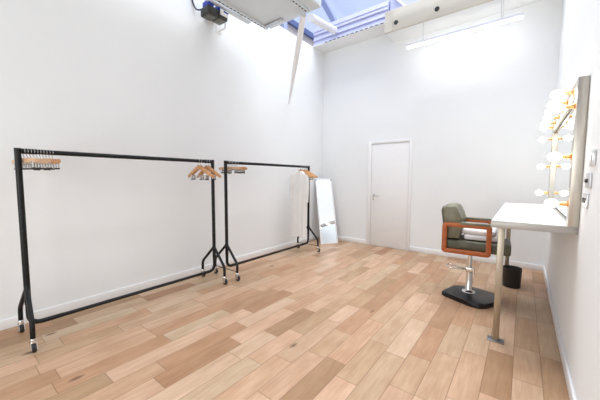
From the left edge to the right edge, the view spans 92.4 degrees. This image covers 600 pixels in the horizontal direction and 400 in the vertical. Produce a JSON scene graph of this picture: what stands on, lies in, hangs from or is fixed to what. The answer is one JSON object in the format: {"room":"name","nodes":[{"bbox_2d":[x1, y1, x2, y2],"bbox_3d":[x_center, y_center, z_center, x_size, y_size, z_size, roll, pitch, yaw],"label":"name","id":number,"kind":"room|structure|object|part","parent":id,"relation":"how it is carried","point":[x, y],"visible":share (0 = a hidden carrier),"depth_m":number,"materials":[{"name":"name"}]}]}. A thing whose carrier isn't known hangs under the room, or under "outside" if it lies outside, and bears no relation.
{"room":"backstage room","nodes":[
{"label":"backstage room","id":0,"kind":"room"},
{"bbox_2d":[0,0,323,320],"bbox_3d":[-1.676,-0.957,3.623,0.120,4.000,7.208,4,5,38],"label":"wall","id":1,"kind":"structure","parent":0,"point":[154,78],"depth_m":3.31,"materials":[{"name":"paint"}]},
{"bbox_2d":[0,234,319,330],"bbox_3d":[-1.629,0.999,3.729,0.016,0.085,6.968,4,5,38],"label":"baseboard","id":2,"kind":"structure","parent":1,"relation":"attached to","point":[11,322],"depth_m":3.28,"materials":[{"name":"white paint"}]},
{"bbox_2d":[192,0,227,34],"bbox_3d":[-1.176,-2.654,3.811,0.275,0.621,0.529,4,5,38],"label":"spotlight","id":3,"kind":"object","parent":1,"relation":"attached to","point":[217,15],"visible":0.97,"depth_m":3.78,"materials":[{"name":"black metal"}]},
{"bbox_3d":[-1.007,-2.484,3.831,0.010,0.080,0.130,4,5,38],"label":"label plate","id":4,"kind":"part","parent":3,"relation":"part of","materials":[{"name":"white paint"}]},
{"bbox_2d":[0,238,569,399],"bbox_3d":[-0.125,1.174,2.572,4.063,0.080,7.208,4,5,38],"label":"floor","id":5,"kind":"structure","parent":0,"point":[345,320],"depth_m":2.38,"materials":[{"name":"brown wood"}]},
{"bbox_2d":[14,148,227,352],"bbox_3d":[-1.652,0.319,2.982,0.530,1.552,1.840,4,5,38],"label":"rack","id":6,"kind":"object","parent":5,"relation":"on","point":[26,294],"visible":1,"depth_m":2.44,"materials":[{"name":"black metal"}]},
{"bbox_3d":[-2.303,0.858,2.398,0.259,0.366,0.035,3,5,33],"label":"leg","id":7,"kind":"part","parent":6,"relation":"part of","materials":[{"name":"black metal"}]},
{"bbox_2d":[11,148,37,169],"bbox_3d":[-2.177,-0.326,2.270,0.380,0.166,0.024,1,4,25],"label":"clothes hanger","id":8,"kind":"object","parent":6,"relation":"hanging from","point":[32,161],"visible":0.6,"depth_m":2.23,"materials":[{"name":"brown wood"}]},
{"bbox_3d":[-2.115,0.870,2.253,0.259,0.366,0.035,4,6,42],"label":"leg","id":9,"kind":"part","parent":6,"relation":"part of","materials":[{"name":"black metal"}]},
{"bbox_2d":[22,150,42,169],"bbox_3d":[-2.154,-0.328,2.301,0.380,0.166,0.024,2,5,27],"label":"clothes hanger","id":10,"kind":"object","parent":6,"relation":"hanging from","point":[39,164],"visible":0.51,"depth_m":2.25,"materials":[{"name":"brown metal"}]},
{"bbox_2d":[26,148,40,168],"bbox_3d":[-2.166,-0.327,2.286,0.380,0.166,0.024,2,5,26],"label":"clothes hanger","id":11,"kind":"object","parent":6,"relation":"hanging from","point":[39,160],"visible":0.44,"depth_m":2.23,"materials":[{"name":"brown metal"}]},
{"bbox_2d":[26,150,45,169],"bbox_3d":[-2.143,-0.329,2.317,0.380,0.166,0.024,3,5,29],"label":"clothes hanger","id":12,"kind":"object","parent":6,"relation":"hanging from","point":[44,160],"visible":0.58,"depth_m":2.26,"materials":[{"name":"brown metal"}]},
{"bbox_2d":[29,150,48,169],"bbox_3d":[-2.131,-0.330,2.332,0.380,0.166,0.024,3,5,30],"label":"clothes hanger","id":13,"kind":"object","parent":6,"relation":"hanging from","point":[47,161],"visible":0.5,"depth_m":2.27,"materials":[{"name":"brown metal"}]},
{"bbox_2d":[33,149,50,169],"bbox_3d":[-2.117,-0.331,2.346,0.380,0.166,0.024,1,4,32],"label":"clothes hanger","id":14,"kind":"object","parent":6,"relation":"hanging from","point":[49,160],"visible":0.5,"depth_m":2.27,"materials":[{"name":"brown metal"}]},
{"bbox_2d":[37,149,53,169],"bbox_3d":[-2.105,-0.332,2.362,0.380,0.166,0.024,1,4,33],"label":"clothes hanger","id":15,"kind":"object","parent":6,"relation":"hanging from","point":[52,160],"visible":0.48,"depth_m":2.29,"materials":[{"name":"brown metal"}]},
{"bbox_2d":[44,150,57,169],"bbox_3d":[-2.082,-0.335,2.393,0.380,0.166,0.024,2,5,35],"label":"clothes hanger","id":16,"kind":"object","parent":6,"relation":"hanging from","point":[56,160],"visible":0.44,"depth_m":2.31,"materials":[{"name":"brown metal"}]},
{"bbox_2d":[47,150,60,169],"bbox_3d":[-2.070,-0.336,2.408,0.380,0.166,0.024,2,5,37],"label":"clothes hanger","id":17,"kind":"object","parent":6,"relation":"hanging from","point":[59,160],"visible":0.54,"depth_m":2.33,"materials":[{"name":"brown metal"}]},
{"bbox_3d":[-1.653,-0.434,2.941,0.038,0.039,1.744,4,5,38],"label":"hanging rail","id":18,"kind":"part","parent":6,"relation":"part of","materials":[{"name":"black metal"}]},
{"bbox_3d":[-1.659,0.962,3.046,0.033,0.033,1.380,4,5,38],"label":"rail","id":19,"kind":"part","parent":6,"relation":"part of","materials":[{"name":"black metal"}]},
{"bbox_2d":[188,160,212,179],"bbox_3d":[-1.224,-0.372,3.503,0.436,0.252,0.046,3,5,33],"label":"clothes hanger","id":20,"kind":"object","parent":6,"relation":"hanging from","point":[196,168],"visible":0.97,"depth_m":3.47,"materials":[{"name":"brown wood"}]},
{"bbox_3d":[-1.223,-0.350,3.506,0.436,0.154,0.043,3,5,33],"label":"wooden arm","id":21,"kind":"part","parent":20,"relation":"part of","materials":[{"name":"brown wood"}]},
{"bbox_2d":[190,165,214,179],"bbox_3d":[-1.207,-0.374,3.528,0.436,0.252,0.046,5,6,35],"label":"clothes hanger","id":22,"kind":"object","parent":6,"relation":"hanging from","point":[194,176],"visible":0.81,"depth_m":3.51,"materials":[{"name":"brown wood"}]},
{"bbox_3d":[-1.213,0.756,3.801,0.259,0.366,0.035,3,5,33],"label":"leg","id":23,"kind":"part","parent":6,"relation":"part of","materials":[{"name":"black metal"}]},
{"bbox_2d":[197,163,219,179],"bbox_3d":[-1.156,-0.378,3.584,0.436,0.252,0.046,1,4,38],"label":"clothes hanger","id":24,"kind":"object","parent":6,"relation":"hanging from","point":[206,166],"visible":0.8,"depth_m":3.54,"materials":[{"name":"brown wood"}]},
{"bbox_2d":[201,160,220,179],"bbox_3d":[-1.138,-0.380,3.615,0.436,0.252,0.046,5,6,39],"label":"clothes hanger","id":25,"kind":"object","parent":6,"relation":"hanging from","point":[209,160],"visible":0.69,"depth_m":3.57,"materials":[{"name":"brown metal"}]},
{"bbox_3d":[-1.024,0.768,3.656,0.259,0.366,0.035,4,6,42],"label":"leg","id":26,"kind":"part","parent":6,"relation":"part of","materials":[{"name":"black metal"}]},
{"bbox_2d":[214,161,319,280],"bbox_3d":[-0.408,0.205,4.549,0.530,1.552,1.914,4,5,38],"label":"rack","id":27,"kind":"object","parent":5,"relation":"on","point":[226,247],"visible":0.98,"depth_m":4.00,"materials":[{"name":"black metal"}]},
{"bbox_3d":[-1.083,0.746,3.936,0.259,0.366,0.035,3,5,33],"label":"leg","id":28,"kind":"part","parent":27,"relation":"part of","materials":[{"name":"black metal"}]},
{"bbox_2d":[219,162,238,172],"bbox_3d":[-0.951,-0.438,3.817,0.380,0.166,0.026,3,5,35],"label":"clothes hanger","id":29,"kind":"object","parent":27,"relation":"hanging from","point":[228,167],"visible":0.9,"depth_m":3.78,"materials":[{"name":"brown wood"}]},
{"bbox_3d":[-0.895,0.758,3.790,0.259,0.366,0.035,4,6,42],"label":"leg","id":30,"kind":"part","parent":27,"relation":"part of","materials":[{"name":"black metal"}]},
{"bbox_3d":[-0.410,-0.547,4.508,0.038,0.039,1.819,4,5,38],"label":"hanging rail","id":31,"kind":"part","parent":27,"relation":"part of","materials":[{"name":"black metal"}]},
{"bbox_3d":[-0.415,0.849,4.613,0.033,0.033,1.455,4,5,38],"label":"rail","id":32,"kind":"part","parent":27,"relation":"part of","materials":[{"name":"black metal"}]},
{"bbox_3d":[0.242,0.652,5.253,0.259,0.366,0.035,4,6,42],"label":"leg","id":33,"kind":"part","parent":27,"relation":"part of","materials":[{"name":"black metal"}]},
{"bbox_2d":[315,178,337,243],"bbox_3d":[0.550,0.214,6.031,0.372,1.331,0.432,-1,4,-15],"label":"leaning mirror","id":34,"kind":"object","parent":5,"relation":"on","point":[324,190],"visible":1,"depth_m":6.02,"materials":[{"name":"silver mirror"}]},
{"bbox_2d":[441,203,510,308],"bbox_3d":[1.933,0.572,3.197,0.661,1.042,0.618,3,5,35],"label":"salon chair","id":35,"kind":"object","parent":5,"relation":"on","point":[454,218],"visible":0.87,"depth_m":3.12,"materials":[{"name":"green leather"}]},
{"bbox_3d":[1.780,0.225,3.315,0.202,0.370,0.436,3,5,35],"label":"backrest","id":36,"kind":"part","parent":35,"relation":"part of","materials":[{"name":"green leather"}]},
{"bbox_3d":[1.751,0.415,3.038,0.455,0.328,0.044,3,5,35],"label":"arm frame","id":37,"kind":"part","parent":35,"relation":"part of","materials":[{"name":"orange wood"}]},
{"bbox_3d":[1.907,1.069,3.211,0.473,0.048,0.495,-2,5,-31],"label":"plate","id":38,"kind":"part","parent":35,"relation":"part of","materials":[{"name":"black metal"}]},
{"bbox_3d":[2.042,0.384,3.456,0.455,0.328,0.044,3,5,35],"label":"arm frame","id":39,"kind":"part","parent":35,"relation":"part of","materials":[{"name":"orange wood"}]},
{"bbox_2d":[447,234,510,255],"bbox_3d":[1.977,0.485,3.197,0.596,0.121,0.467,3,5,35],"label":"seat cushion","id":40,"kind":"object","parent":35,"relation":"on","point":[460,243],"depth_m":3.04,"materials":[{"name":"green leather"}]},
{"bbox_2d":[464,233,497,241],"bbox_3d":[1.993,0.392,3.174,0.312,0.072,0.352,3,5,33],"label":"folded towel","id":41,"kind":"object","parent":35,"relation":"on","point":[466,236],"visible":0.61,"depth_m":3.04,"materials":[{"name":"white fabric"}]},
{"bbox_2d":[462,227,496,235],"bbox_3d":[1.988,0.335,3.179,0.312,0.065,0.352,4,5,38],"label":"folded towel","id":42,"kind":"object","parent":41,"relation":"on","point":[464,230],"visible":0.73,"depth_m":3.06,"materials":[{"name":"white fabric"}]},
{"bbox_2d":[502,265,521,288],"bbox_3d":[2.619,0.950,3.558,0.200,0.238,0.200,4,5,38],"label":"waste bin","id":43,"kind":"object","parent":5,"relation":"on","point":[512,275],"visible":0.96,"depth_m":3.49,"materials":[{"name":"black plastic"}]},
{"bbox_2d":[487,203,577,344],"bbox_3d":[2.262,0.611,2.879,0.477,1.015,2.080,4,5,38],"label":"table","id":44,"kind":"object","parent":5,"relation":"on","point":[520,216],"depth_m":2.31,"materials":[{"name":"white laminate"}]},
{"bbox_3d":[1.611,1.151,2.371,0.116,0.009,0.080,4,5,38],"label":"foot plate","id":45,"kind":"part","parent":44,"relation":"part of","materials":[{"name":"metal"}]},
{"bbox_3d":[1.612,0.671,2.335,0.044,0.955,0.044,4,5,38],"label":"leg","id":46,"kind":"part","parent":44,"relation":"part of","materials":[{"name":"metal"}]},
{"bbox_3d":[2.687,0.571,3.719,0.044,0.955,0.044,4,5,38],"label":"leg","id":47,"kind":"part","parent":44,"relation":"part of","materials":[{"name":"wood"}]},
{"bbox_2d":[279,23,313,45],"bbox_3d":[-1.214,-3.135,5.536,0.100,1.660,9.600,4,5,38],"label":"wall","id":48,"kind":"structure","parent":0,"point":[290,28],"depth_m":6.88,"materials":[{"name":"white paint"}]},
{"bbox_2d":[280,22,286,29],"bbox_3d":[-0.362,-3.549,6.417,0.110,0.960,0.120,4,5,38],"label":"trim","id":49,"kind":"structure","parent":48,"relation":"attached to","point":[284,25],"depth_m":6.35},
{"bbox_2d":[287,20,313,39],"bbox_3d":[-0.567,-4.078,6.233,0.140,0.120,7.600,4,5,38],"label":"trim","id":50,"kind":"structure","parent":48,"relation":"on","point":[293,23],"depth_m":6.99,"materials":[{"name":"blue metal"}]},
{"bbox_2d":[323,0,562,265],"bbox_3d":[2.054,-1.063,5.213,3.823,4.000,0.120,4,5,38],"label":"wall","id":51,"kind":"structure","parent":0,"point":[473,106],"depth_m":4.75,"materials":[{"name":"paint"}]},
{"bbox_2d":[307,13,336,34],"bbox_3d":[0.409,-3.081,5.051,0.140,0.438,1.179,2,5,26],"label":"trim","id":52,"kind":"structure","parent":51,"relation":"attached to","point":[311,17],"depth_m":4.87,"materials":[{"name":"white paint"}]},
{"bbox_2d":[313,22,384,52],"bbox_3d":[1.931,-3.053,4.912,3.843,0.012,0.516,4,5,38],"label":"trim","id":53,"kind":"structure","parent":51,"relation":"on","point":[375,31],"depth_m":5.55,"materials":[{"name":"paint"}]},
{"bbox_2d":[337,236,365,243],"bbox_3d":[0.925,0.826,6.141,1.059,0.085,0.016,4,5,38],"label":"baseboard","id":54,"kind":"structure","parent":51,"relation":"attached to","point":[348,239],"depth_m":6.01,"materials":[{"name":"white paint"}]},
{"bbox_2d":[313,0,389,45],"bbox_3d":[0.976,-3.296,5.526,1.560,0.372,0.315,4,5,38],"label":"trim","id":55,"kind":"structure","parent":51,"relation":"attached to","point":[374,15],"depth_m":5.33,"materials":[{"name":"blue metal"}]},
{"bbox_2d":[325,23,382,42],"bbox_3d":[0.964,-3.086,5.328,1.202,0.010,0.011,4,5,38],"label":"trim","id":56,"kind":"structure","parent":51,"relation":"attached to","point":[380,23],"depth_m":5.28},
{"bbox_2d":[366,138,412,250],"bbox_3d":[1.666,-0.103,5.466,0.845,2.045,0.067,4,5,38],"label":"door","id":57,"kind":"structure","parent":51,"relation":"in","point":[390,162],"depth_m":5.46,"materials":[{"name":"white paint"}]},
{"bbox_2d":[390,0,417,9],"bbox_3d":[2.526,-3.267,4.371,2.263,0.275,0.240,4,5,38],"label":"trim","id":58,"kind":"structure","parent":51,"relation":"attached to","point":[394,4],"depth_m":4.89,"materials":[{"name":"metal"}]},
{"bbox_2d":[386,0,542,42],"bbox_3d":[2.504,-2.962,4.387,2.288,0.325,0.452,4,5,38],"label":"trim","id":59,"kind":"structure","parent":51,"relation":"attached to","point":[490,8],"depth_m":4.44,"materials":[{"name":"paint"}]},
{"bbox_2d":[407,2,523,48],"bbox_3d":[2.358,-2.614,4.257,1.514,0.330,0.044,4,5,38],"label":"pendant lamp","id":60,"kind":"object","parent":51,"relation":"hanging from","point":[501,20],"visible":1,"depth_m":4.17,"materials":[{"name":"white metal"}]},
{"bbox_2d":[409,246,542,270],"bbox_3d":[2.759,0.940,4.724,1.882,0.085,0.016,4,5,38],"label":"baseboard","id":61,"kind":"structure","parent":51,"relation":"attached to","point":[415,249],"depth_m":4.64,"materials":[{"name":"white paint"}]},
{"bbox_2d":[545,0,599,399],"bbox_3d":[1.443,-1.412,1.166,0.120,5.300,7.208,4,5,38],"label":"wall","id":62,"kind":"structure","parent":0,"point":[572,262],"depth_m":1.77,"materials":[{"name":"paint"}]},
{"bbox_2d":[384,0,493,33],"bbox_3d":[2.350,-2.948,4.194,2.293,0.345,0.041,4,5,38],"label":"beam","id":63,"kind":"structure","parent":62,"relation":"attached to","point":[420,11],"depth_m":4.52,"materials":[{"name":"beige paint"}]},
{"bbox_2d":[543,265,576,399],"bbox_3d":[1.380,1.185,1.404,0.016,0.085,6.968,4,5,38],"label":"baseboard","id":64,"kind":"structure","parent":62,"relation":"attached to","point":[571,392],"depth_m":2.17,"materials":[{"name":"white paint"}]},
{"bbox_2d":[535,75,590,226],"bbox_3d":[2.360,-0.363,2.681,0.176,0.957,2.040,4,5,38],"label":"vanity mirror","id":65,"kind":"object","parent":62,"relation":"attached to","point":[566,157],"visible":1,"depth_m":1.97,"materials":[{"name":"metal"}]},
{"bbox_3d":[2.913,-0.088,3.501,0.076,0.062,0.062,4,5,38],"label":"light bulb","id":66,"kind":"part","parent":65,"relation":"part of","materials":[{"name":"white glass"}]},
{"bbox_3d":[2.914,-0.403,3.478,0.076,0.062,0.062,4,5,38],"label":"light bulb","id":67,"kind":"part","parent":65,"relation":"part of","materials":[{"name":"white glass"}]},
{"bbox_3d":[2.916,-0.727,3.453,0.076,0.062,0.062,4,5,38],"label":"light bulb","id":68,"kind":"part","parent":65,"relation":"part of","materials":[{"name":"white glass"}]},
{"bbox_3d":[2.653,-0.824,3.105,0.076,0.062,0.062,4,5,38],"label":"light bulb","id":69,"kind":"part","parent":65,"relation":"part of","materials":[{"name":"white glass"}]},
{"bbox_3d":[2.444,-0.804,2.837,0.076,0.062,0.062,4,5,38],"label":"light bulb","id":70,"kind":"part","parent":65,"relation":"part of","materials":[{"name":"white glass"}]},
{"bbox_3d":[2.236,-0.785,2.569,0.076,0.062,0.062,4,5,38],"label":"light bulb","id":71,"kind":"part","parent":65,"relation":"part of","materials":[{"name":"white glass"}]},
{"bbox_3d":[1.725,0.023,1.972,0.076,0.062,0.062,4,5,38],"label":"light bulb","id":72,"kind":"part","parent":65,"relation":"part of","materials":[{"name":"white glass"}]},
{"bbox_3d":[2.028,-0.765,2.301,0.076,0.062,0.062,4,5,38],"label":"light bulb","id":73,"kind":"part","parent":65,"relation":"part of","materials":[{"name":"white glass"}]},
{"bbox_3d":[1.726,-0.291,1.948,0.076,0.062,0.062,4,5,38],"label":"light bulb","id":74,"kind":"part","parent":65,"relation":"part of","materials":[{"name":"white glass"}]},
{"bbox_3d":[1.819,-0.746,2.033,0.076,0.062,0.062,4,5,38],"label":"light bulb","id":75,"kind":"part","parent":65,"relation":"part of","materials":[{"name":"white glass"}]},
{"bbox_3d":[1.727,-0.616,1.924,0.076,0.062,0.062,4,5,38],"label":"light bulb","id":76,"kind":"part","parent":65,"relation":"part of","materials":[{"name":"white glass"}]},
{"bbox_2d":[582,193,588,208],"bbox_3d":[1.679,0.003,1.696,0.015,0.086,0.146,4,5,38],"label":"wall switch","id":77,"kind":"object","parent":62,"relation":"attached to","point":[585,199],"visible":1,"depth_m":1.66,"materials":[{"name":"grey plastic"}]},
{"bbox_2d":[584,173,592,188],"bbox_3d":[1.646,-0.111,1.649,0.022,0.086,0.146,4,5,38],"label":"wall switch","id":78,"kind":"object","parent":62,"relation":"attached to","point":[588,180],"visible":1,"depth_m":1.62,"materials":[{"name":"grey plastic"}]},
{"bbox_2d":[589,149,596,166],"bbox_3d":[1.606,-0.229,1.583,0.015,0.086,0.146,4,5,38],"label":"wall switch","id":79,"kind":"object","parent":62,"relation":"attached to","point":[593,154],"visible":1,"depth_m":1.55,"materials":[{"name":"white plastic"}]},
{"bbox_3d":[-2.252,-4.135,1.196,6.823,0.100,3.400,4,5,38],"label":"ceiling","id":80,"kind":"structure","parent":0,"visible":0},
{"bbox_2d":[205,0,320,29],"bbox_3d":[-1.034,-3.339,2.937,1.060,1.742,2.945,4,5,38],"label":"ceiling panel","id":81,"kind":"object","parent":80,"relation":"hanging from","point":[271,14],"visible":1,"depth_m":3.88,"materials":[{"name":"grey metal"}]},
{"bbox_2d":[288,14,305,103],"bbox_3d":[-0.086,-2.171,4.632,0.088,0.900,1.385,-1,4,-11],"label":"brace","id":82,"kind":"object","parent":81,"relation":"attached to","point":[302,20],"visible":1,"depth_m":4.34,"materials":[{"name":"white paint"}]},
{"bbox_3d":[0.016,-0.485,5.066,0.436,0.252,0.046,3,5,36],"label":"clothes hanger","id":83,"kind":"object","parent":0,"visible":0},
{"bbox_2d":[289,171,308,236],"bbox_3d":[-0.020,0.064,5.119,0.413,1.152,0.134,3,5,36],"label":"bag","id":84,"kind":"object","parent":83,"relation":"hanging from","point":[299,181],"visible":1,"depth_m":5.06,"materials":[{"name":"white fabric"}]},
{"bbox_3d":[1.746,-4.679,5.281,8.100,0.008,8.400,4,5,38],"label":"window","id":85,"kind":"structure","parent":0,"visible":0},
{"bbox_2d":[321,0,336,21],"bbox_3d":[0.564,-4.699,6.819,0.130,0.100,2.055,2,5,22],"label":"trim","id":86,"kind":"structure","parent":85,"relation":"attached to","point":[324,3],"depth_m":7.11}
]}

